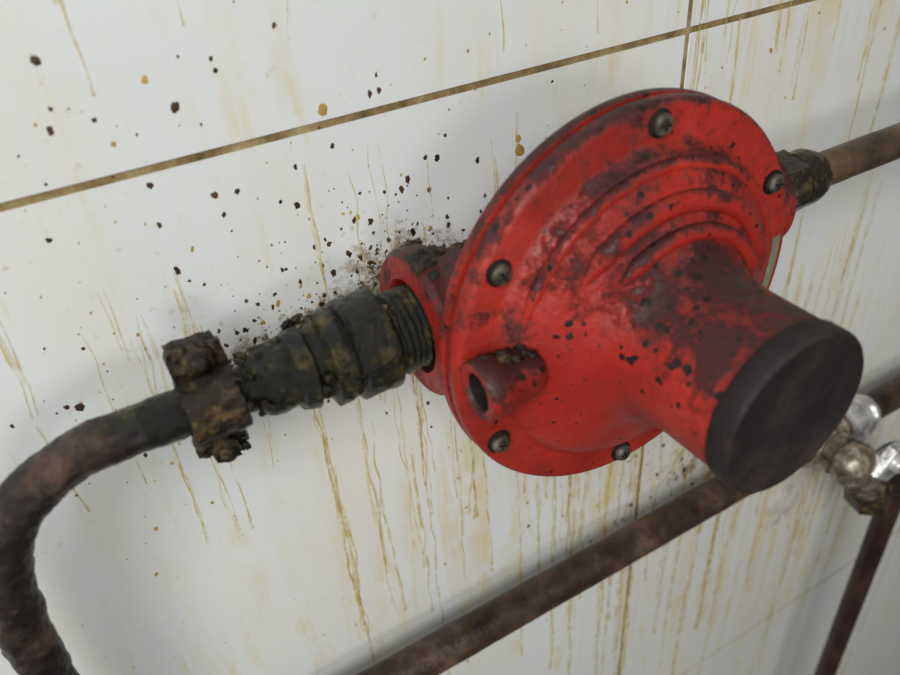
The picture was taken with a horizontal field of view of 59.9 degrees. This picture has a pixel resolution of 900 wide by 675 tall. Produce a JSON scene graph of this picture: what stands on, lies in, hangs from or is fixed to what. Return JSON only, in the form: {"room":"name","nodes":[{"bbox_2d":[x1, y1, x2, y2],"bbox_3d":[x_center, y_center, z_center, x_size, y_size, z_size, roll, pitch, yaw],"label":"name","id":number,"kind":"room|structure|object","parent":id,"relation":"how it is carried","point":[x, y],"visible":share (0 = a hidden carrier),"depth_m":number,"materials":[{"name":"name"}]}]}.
{"room":"kitchen","nodes":[
{"label":"kitchen","id":0,"kind":"room"},
{"bbox_2d":[0,0,899,674],"bbox_3d":[0.440,-0.165,0.447,4.050,2.887,0.060,-22,39,-22],"label":"wall","id":1,"kind":"structure","parent":0,"point":[268,88],"depth_m":0.19,"materials":[{"name":"white tile"}]},
{"bbox_2d":[0,284,435,674],"bbox_3d":[0.004,0.618,0.583,0.103,1.518,0.024,-22,39,-22],"label":"gas hose","id":2,"kind":"object","parent":1,"relation":"attached to","point":[363,343],"visible":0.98,"depth_m":0.15,"materials":[{"name":"black rubber"}]},
{"bbox_2d":[161,330,252,462],"bbox_3d":[-0.050,0.009,0.156,0.012,0.030,0.034,-22,39,-22],"label":"clamp","id":3,"kind":"object","parent":2,"relation":"attached to","point":[198,366],"visible":1,"depth_m":0.14,"materials":[{"name":"brown metal"}]},
{"bbox_2d":[2,0,881,672],"bbox_3d":[0.075,0.039,0.286,0.378,0.491,0.001,-22,39,-22],"label":"drip","id":4,"kind":"object","parent":1,"relation":"attached to","point":[702,5],"visible":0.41,"depth_m":0.25,"materials":[{"name":"brown liquid"}]},
{"bbox_2d":[4,0,885,667],"bbox_3d":[0.017,-0.051,0.186,0.425,0.410,0.001,-22,39,-22],"label":"grease splatter","id":5,"kind":"object","parent":1,"relation":"attached to","point":[322,110],"visible":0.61,"depth_m":0.17,"materials":[{"name":"brown liquid"}]},
{"bbox_2d":[355,373,899,674],"bbox_3d":[0.141,0.045,0.317,1.500,0.013,0.013,-22,39,-22],"label":"gas pipe","id":6,"kind":"object","parent":1,"relation":"attached to","point":[460,639],"visible":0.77,"depth_m":0.27,"materials":[{"name":"brown metal"}]},
{"bbox_2d":[802,394,899,515],"bbox_3d":[0.173,0.051,0.330,0.061,0.051,0.038,-22,39,-22],"label":"valve","id":7,"kind":"object","parent":6,"relation":"attached to","point":[869,478],"visible":0.85,"depth_m":0.31,"materials":[{"name":"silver metal"}]},
{"bbox_2d":[762,467,807,529],"bbox_3d":[0.158,0.078,0.369,0.026,0.055,0.002,-22,39,-22],"label":"stain","id":8,"kind":"object","parent":1,"relation":"attached to","point":[786,497],"visible":0.84,"depth_m":0.37,"materials":[{"name":"white"}]},
{"bbox_2d":[775,122,899,212],"bbox_3d":[0.430,-0.175,0.355,0.822,0.017,0.018,-22,39,-22],"label":"gas pipe","id":9,"kind":"object","parent":1,"relation":"attached to","point":[812,173],"visible":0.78,"depth_m":0.21,"materials":[{"name":"brown metal"}]},
{"bbox_2d":[380,87,863,493],"bbox_3d":[0.046,-0.009,0.167,0.104,0.088,0.083,-22,39,-22],"label":"gas pressure regulator","id":10,"kind":"object","parent":9,"relation":"attached to","point":[612,294],"visible":1,"depth_m":0.14,"materials":[{"name":"red metal"}]},
{"bbox_2d":[814,495,899,674],"bbox_3d":[0.243,0.602,0.735,0.013,1.337,0.010,-22,39,-22],"label":"pipe","id":11,"kind":"object","parent":1,"relation":"attached to","point":[880,527],"visible":0.94,"depth_m":0.39,"materials":[{"name":"brown metal"}]}
]}

